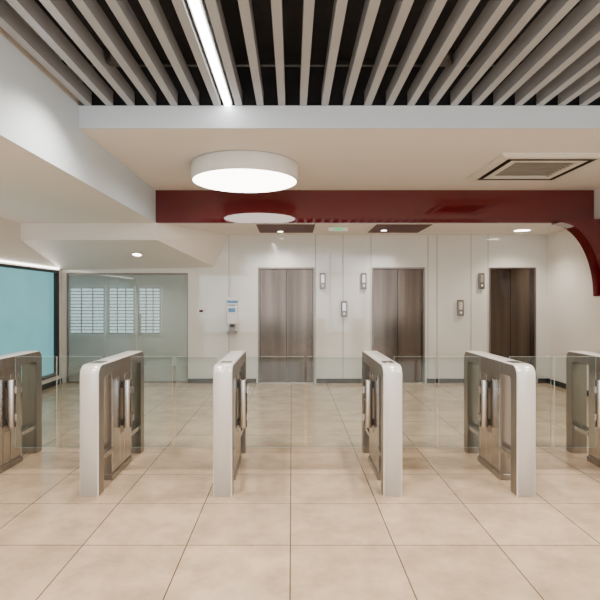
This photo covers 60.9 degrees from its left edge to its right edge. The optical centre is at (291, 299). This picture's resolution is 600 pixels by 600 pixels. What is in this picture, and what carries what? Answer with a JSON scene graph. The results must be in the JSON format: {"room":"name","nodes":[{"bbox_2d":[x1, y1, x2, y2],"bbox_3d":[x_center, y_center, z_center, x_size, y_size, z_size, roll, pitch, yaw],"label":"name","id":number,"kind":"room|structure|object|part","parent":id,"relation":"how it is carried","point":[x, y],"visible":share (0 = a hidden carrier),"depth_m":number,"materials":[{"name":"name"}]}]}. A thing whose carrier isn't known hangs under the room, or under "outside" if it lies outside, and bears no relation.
{"room":"lobby","nodes":[
{"label":"lobby","id":0,"kind":"room"},
{"bbox_2d":[0,217,61,391],"bbox_3d":[-4.260,-0.450,2.685,0.200,3.900,13.370,0,0,0],"label":"wall","id":1,"kind":"structure","parent":0,"point":[12,248],"depth_m":7.81,"materials":[{"name":"white paint"}]},
{"bbox_2d":[0,267,53,382],"bbox_3d":[-4.230,0.410,7.140,0.020,1.860,3.880,0,0,0],"label":"pane","id":2,"kind":"object","parent":1,"relation":"attached to","point":[26,296],"visible":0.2,"depth_m":8.11,"materials":[{"name":"teal glass"}]},
{"bbox_2d":[0,263,58,386],"bbox_3d":[-4.213,0.410,7.140,0.135,1.860,3.880,0,0,0],"label":"frame","id":3,"kind":"object","parent":1,"relation":"attached to","point":[56,273],"visible":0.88,"depth_m":9.03,"materials":[{"name":"metal"}]},
{"bbox_2d":[0,260,58,268],"bbox_3d":[-4.150,-0.557,7.140,0.020,0.025,3.880,0,0,0],"label":"led light","id":4,"kind":"object","parent":1,"relation":"attached to","point":[0,260],"visible":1,"depth_m":7.97,"materials":[{"name":"white plastic"}]},
{"bbox_2d":[21,378,61,397],"bbox_3d":[-4.152,1.455,2.600,0.015,0.090,13.200,0,0,0],"label":"baseboard","id":5,"kind":"structure","parent":1,"relation":"attached to","point":[55,382],"depth_m":8.75,"materials":[{"name":"metal"}]},
{"bbox_2d":[0,0,153,222],"bbox_3d":[-3.127,-1.790,1.900,2.065,1.220,11.800,0,0,0],"label":"ceiling","id":6,"kind":"structure","parent":0,"point":[32,189],"depth_m":5.70,"materials":[{"name":"white paint"}]},
{"bbox_2d":[0,33,155,222],"bbox_3d":[-2.089,-1.542,1.895,0.012,0.725,11.790,0,0,0],"label":"ceiling bulkhead","id":7,"kind":"structure","parent":6,"relation":"attached to","point":[37,116],"depth_m":4.47,"materials":[{"name":"white paint"}]},
{"bbox_2d":[106,47,119,66],"bbox_3d":[-1.465,-2.008,4.200,0.120,0.124,0.120,0,0,0],"label":"spotlight","id":8,"kind":"object","parent":6,"relation":"attached to","point":[110,60],"visible":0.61,"depth_m":4.16,"materials":[{"name":"metal"}]},
{"bbox_2d":[187,0,232,105],"bbox_3d":[-0.625,-1.948,0.490,0.090,0.105,8.980,0,0,0],"label":"ceiling light","id":9,"kind":"object","parent":6,"relation":"attached to","point":[198,8],"visible":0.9,"depth_m":3.84,"materials":[{"name":"white plastic"}]},
{"bbox_2d":[191,150,297,192],"bbox_3d":[-0.585,-1.575,6.350,1.320,0.210,1.320,0,0,0],"label":"ceiling lamp","id":10,"kind":"object","parent":6,"relation":"attached to","point":[241,171],"visible":1,"depth_m":5.95,"materials":[{"name":"white plastic"}]},
{"bbox_2d":[193,169,295,192],"bbox_3d":[-0.585,-1.478,6.350,1.280,0.012,1.280,0,0,0],"label":"diffuser","id":11,"kind":"object","parent":10,"relation":"attached to","point":[228,180],"depth_m":6.23,"materials":[{"name":"white plastic"}]},
{"bbox_2d":[61,60,548,66],"bbox_3d":[1.272,-2.050,0.720,6.695,0.040,7.440,0,0,0],"label":"carrier","id":12,"kind":"object","parent":6,"relation":"attached to","point":[166,63],"visible":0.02,"depth_m":4.40,"materials":[{"name":"metal"}]},
{"bbox_2d":[82,67,599,105],"bbox_3d":[1.262,-2.150,5.125,6.715,0.500,0.050,0,0,0],"label":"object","id":13,"kind":"structure","parent":6,"relation":"attached to","point":[292,74],"depth_m":5.10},
{"bbox_2d":[156,190,593,222],"bbox_3d":[1.262,-1.430,7.830,6.715,0.500,0.060,0,0,0],"label":"beam","id":14,"kind":"structure","parent":6,"relation":"attached to","point":[172,206],"depth_m":7.80,"materials":[{"name":"red paint"}]},
{"bbox_2d":[439,46,452,66],"bbox_3d":[1.265,-2.008,4.200,0.120,0.124,0.120,0,0,0],"label":"spotlight","id":15,"kind":"object","parent":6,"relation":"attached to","point":[448,59],"visible":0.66,"depth_m":4.15,"materials":[{"name":"metal"}]},
{"bbox_2d":[20,223,227,269],"bbox_3d":[-2.656,-0.861,8.508,2.999,0.637,1.417,0,0,0],"label":"sloped soffit","id":16,"kind":"structure","parent":0,"point":[69,246],"depth_m":8.22,"materials":[{"name":"white paint"}]},
{"bbox_2d":[131,252,142,255],"bbox_3d":[-2.568,-0.754,8.449,0.179,0.050,0.176,0,0,5],"label":"recessed light","id":17,"kind":"object","parent":16,"relation":"attached to","point":[135,253],"visible":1,"depth_m":8.43,"materials":[{"name":"white plastic"}]},
{"bbox_2d":[70,275,186,365],"bbox_3d":[-3.490,0.250,11.675,3.820,2.500,0.150,0,0,0],"label":"wall","id":18,"kind":"structure","parent":0,"point":[157,349],"depth_m":11.60,"materials":[{"name":"white paint"}]},
{"bbox_2d":[70,288,160,333],"bbox_3d":[-4.008,0.240,11.568,2.054,1.040,0.045,0,0,0],"label":"window blinds","id":19,"kind":"object","parent":18,"relation":"attached to","point":[87,305],"visible":0.92,"depth_m":11.57,"materials":[{"name":"white plastic"}]},
{"bbox_2d":[0,366,599,599],"bbox_3d":[-0.390,1.575,3.900,10.420,0.150,15.800,0,0,0],"label":"floor","id":20,"kind":"structure","parent":0,"point":[305,523],"depth_m":3.63,"materials":[{"name":"tile"}]},
{"bbox_2d":[0,351,56,473],"bbox_3d":[-2.570,0.999,4.495,0.847,1.003,1.035,0,0,-38],"label":"turnstile","id":21,"kind":"object","parent":20,"relation":"on","point":[11,430],"visible":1,"depth_m":4.69,"materials":[{"name":"metal"}]},
{"bbox_2d":[60,351,172,496],"bbox_3d":[-1.550,0.999,4.495,0.817,1.003,1.057,0,0,36],"label":"turnstile","id":22,"kind":"object","parent":20,"relation":"on","point":[112,387],"visible":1,"depth_m":4.25,"materials":[{"name":"metal"}]},
{"bbox_2d":[176,351,303,496],"bbox_3d":[-0.530,0.999,4.495,0.926,1.003,0.969,0,0,43],"label":"turnstile","id":23,"kind":"object","parent":20,"relation":"on","point":[230,388],"visible":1,"depth_m":3.90,"materials":[{"name":"metal"}]},
{"bbox_2d":[307,351,435,496],"bbox_3d":[0.770,0.999,4.495,0.926,1.003,0.969,0,0,-43],"label":"turnstile","id":24,"kind":"object","parent":20,"relation":"on","point":[381,375],"visible":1,"depth_m":3.97,"materials":[{"name":"metal"}]},
{"bbox_2d":[439,351,550,496],"bbox_3d":[1.790,0.999,4.495,0.817,1.003,1.057,0,0,36],"label":"turnstile","id":25,"kind":"object","parent":20,"relation":"on","point":[500,392],"visible":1,"depth_m":4.25,"materials":[{"name":"metal"}]},
{"bbox_2d":[554,351,599,467],"bbox_3d":[2.810,0.999,4.495,0.847,1.003,1.035,0,0,38],"label":"turnstile","id":26,"kind":"object","parent":20,"relation":"on","point":[577,430],"visible":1,"depth_m":4.99,"materials":[{"name":"metal"}]},
{"bbox_2d":[62,235,547,382],"bbox_3d":[0.230,-0.450,9.295,8.780,3.900,0.150,0,0,0],"label":"wall","id":27,"kind":"structure","parent":0,"point":[452,264],"depth_m":9.22,"materials":[{"name":"white paint"}]},
{"bbox_2d":[67,273,187,382],"bbox_3d":[-2.983,0.505,9.275,2.206,1.990,0.050,0,0,0],"label":"frame","id":28,"kind":"object","parent":27,"relation":"attached to","point":[68,274],"visible":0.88,"depth_m":9.25,"materials":[{"name":"metal"}]},
{"bbox_2d":[106,275,141,356],"bbox_3d":[-2.983,0.510,9.251,2.194,1.940,0.062,0,0,0],"label":"door","id":29,"kind":"structure","parent":28,"relation":"attached to","point":[106,275],"depth_m":9.28,"materials":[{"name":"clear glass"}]},
{"bbox_3d":[-2.748,0.450,9.245,0.025,0.400,0.050,0,0,0],"label":"handle","id":30,"kind":"part","parent":29,"relation":"part of","materials":[{"name":"silver metal"}]},
{"bbox_2d":[197,308,206,313],"bbox_3d":[-1.627,0.199,9.212,0.180,0.100,0.012,0,0,0],"label":"wall sign","id":31,"kind":"object","parent":27,"relation":"attached to","point":[199,310],"visible":1,"depth_m":9.21,"materials":[{"name":"white plastic"}]},
{"bbox_2d":[226,297,238,332],"bbox_3d":[-1.076,0.271,9.161,0.240,0.651,0.110,0,0,0],"label":"dispenser","id":32,"kind":"object","parent":27,"relation":"attached to","point":[232,310],"visible":1,"depth_m":9.12,"materials":[{"name":"white plastic"}]},
{"bbox_2d":[258,267,314,382],"bbox_3d":[-0.104,0.455,9.290,1.021,2.090,0.160,0,0,0],"label":"elevator","id":33,"kind":"object","parent":27,"relation":"attached to","point":[286,295],"visible":1,"depth_m":9.31,"materials":[{"name":"metal"}]},
{"bbox_3d":[-0.104,1.496,9.280,0.961,0.008,0.120,0,0,0],"label":"sill","id":34,"kind":"part","parent":33,"relation":"part of","materials":[{"name":"metal"}]},
{"bbox_2d":[315,235,315,378],"bbox_3d":[1.202,0.120,9.219,4.692,2.600,0.003,0,0,0],"label":"trim","id":35,"kind":"structure","parent":27,"relation":"attached to","point":[315,235],"depth_m":9.22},
{"bbox_2d":[320,273,324,288],"bbox_3d":[0.551,-0.344,9.190,0.100,0.289,0.056,0,0,0],"label":"indicator","id":36,"kind":"object","parent":27,"relation":"attached to","point":[322,275],"visible":1,"depth_m":9.17,"materials":[{"name":"metal"}]},
{"bbox_2d":[341,301,346,316],"bbox_3d":[0.940,0.163,9.190,0.108,0.289,0.056,0,0,0],"label":"panel","id":37,"kind":"object","parent":27,"relation":"attached to","point":[343,303],"visible":1,"depth_m":9.17,"materials":[{"name":"metal"}]},
{"bbox_2d":[361,273,366,288],"bbox_3d":[1.293,-0.344,9.190,0.100,0.289,0.056,0,0,0],"label":"indicator","id":38,"kind":"object","parent":27,"relation":"attached to","point":[363,275],"visible":1,"depth_m":9.17,"materials":[{"name":"metal"}]},
{"bbox_2d":[188,379,546,382],"bbox_3d":[1.370,1.460,9.213,6.500,0.080,0.015,0,0,0],"label":"baseboard","id":39,"kind":"structure","parent":27,"relation":"attached to","point":[189,380],"depth_m":9.20,"materials":[{"name":"metal"}]},
{"bbox_2d":[372,267,424,382],"bbox_3d":[1.925,0.455,9.290,0.958,2.090,0.160,0,0,0],"label":"elevator","id":40,"kind":"object","parent":27,"relation":"attached to","point":[398,293],"visible":0.84,"depth_m":9.31,"materials":[{"name":"metal"}]},
{"bbox_2d":[457,300,463,315],"bbox_3d":[3.037,0.145,9.190,0.108,0.289,0.056,0,0,0],"label":"panel","id":41,"kind":"object","parent":27,"relation":"attached to","point":[460,303],"visible":1,"depth_m":9.17,"materials":[{"name":"metal"}]},
{"bbox_2d":[478,273,484,288],"bbox_3d":[3.417,-0.344,9.190,0.100,0.289,0.056,0,0,0],"label":"indicator","id":42,"kind":"object","parent":27,"relation":"attached to","point":[481,276],"visible":1,"depth_m":9.17,"materials":[{"name":"metal"}]},
{"bbox_2d":[489,267,535,372],"bbox_3d":[3.986,0.455,9.290,0.850,2.090,0.160,0,0,0],"label":"elevator","id":43,"kind":"object","parent":27,"relation":"attached to","point":[512,290],"visible":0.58,"depth_m":9.31,"materials":[{"name":"metal"}]},
{"bbox_2d":[34,0,595,59],"bbox_3d":[0.230,-2.450,2.685,9.180,0.100,13.370,0,0,0],"label":"ceiling","id":44,"kind":"structure","parent":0,"point":[292,9],"depth_m":4.49,"materials":[{"name":"black paint"}]},
{"bbox_2d":[0,0,599,104],"bbox_3d":[1.265,-1.965,0.490,6.578,0.130,8.980,0,0,0],"label":"ceiling baffles","id":45,"kind":"structure","parent":44,"relation":"hanging from","point":[572,71],"depth_m":3.95,"materials":[{"name":"grey metal"}]},
{"bbox_2d":[81,129,599,189],"bbox_3d":[1.262,-1.790,6.400,6.715,0.220,2.800,0,0,0],"label":"ceiling bulkhead","id":46,"kind":"object","parent":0,"point":[326,159],"depth_m":5.77,"materials":[{"name":"white paint"}]},
{"bbox_2d":[466,153,599,180],"bbox_3d":[3.030,-1.657,6.440,1.240,0.045,1.240,0,0,0],"label":"air conditioner","id":47,"kind":"object","parent":46,"relation":"in","point":[507,166],"depth_m":6.31,"materials":[{"name":"white plastic"}]},
{"bbox_2d":[161,223,565,234],"bbox_3d":[0.230,-1.440,8.540,8.780,0.520,1.360,0,0,0],"label":"ceiling","id":48,"kind":"structure","parent":0,"point":[222,228],"depth_m":8.42,"materials":[{"name":"white paint"}]},
{"bbox_2d":[328,227,347,230],"bbox_3d":[0.749,-1.150,8.299,0.320,0.060,0.063,0,0,0],"label":"exit sign","id":49,"kind":"object","parent":48,"relation":"attached to","point":[329,228],"visible":1,"depth_m":8.27,"materials":[{"name":"white plastic"}]},
{"bbox_2d":[256,224,432,232],"bbox_3d":[0.815,-1.176,8.425,2.751,0.008,0.950,0,0,0],"label":"plate","id":50,"kind":"object","parent":48,"relation":"attached to","point":[263,228],"visible":1,"depth_m":8.36,"materials":[{"name":"metal"}]},
{"bbox_2d":[512,229,532,231],"bbox_3d":[3.880,-1.175,8.600,0.320,0.011,0.320,0,0,0],"label":"recessed light","id":51,"kind":"object","parent":48,"relation":"in","point":[515,230],"visible":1,"depth_m":8.58,"materials":[{"name":"white plastic"}]},
{"bbox_2d":[548,188,599,389],"bbox_3d":[4.720,-0.450,2.685,0.200,3.900,13.370,0,0,0],"label":"wall","id":52,"kind":"structure","parent":0,"point":[573,309],"depth_m":8.52,"materials":[{"name":"white paint"}]},
{"bbox_2d":[79,106,599,128],"bbox_3d":[1.262,-1.790,4.992,6.715,0.220,0.015,0,0,0],"label":"ceiling beam","id":53,"kind":"structure","parent":52,"relation":"attached to","point":[90,117],"depth_m":4.99,"materials":[{"name":"white paint"}]},
{"bbox_2d":[547,378,588,396],"bbox_3d":[4.612,1.455,2.600,0.015,0.090,13.200,0,0,0],"label":"baseboard","id":54,"kind":"structure","parent":52,"relation":"attached to","point":[549,381],"depth_m":8.81,"materials":[{"name":"metal"}]},
{"bbox_2d":[551,219,599,295],"bbox_3d":[4.291,-0.629,7.674,0.648,1.140,0.248,0,0,0],"label":"arch","id":55,"kind":"object","parent":52,"relation":"attached to","point":[586,232],"visible":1,"depth_m":7.57,"materials":[{"name":"red paint"}]}
]}

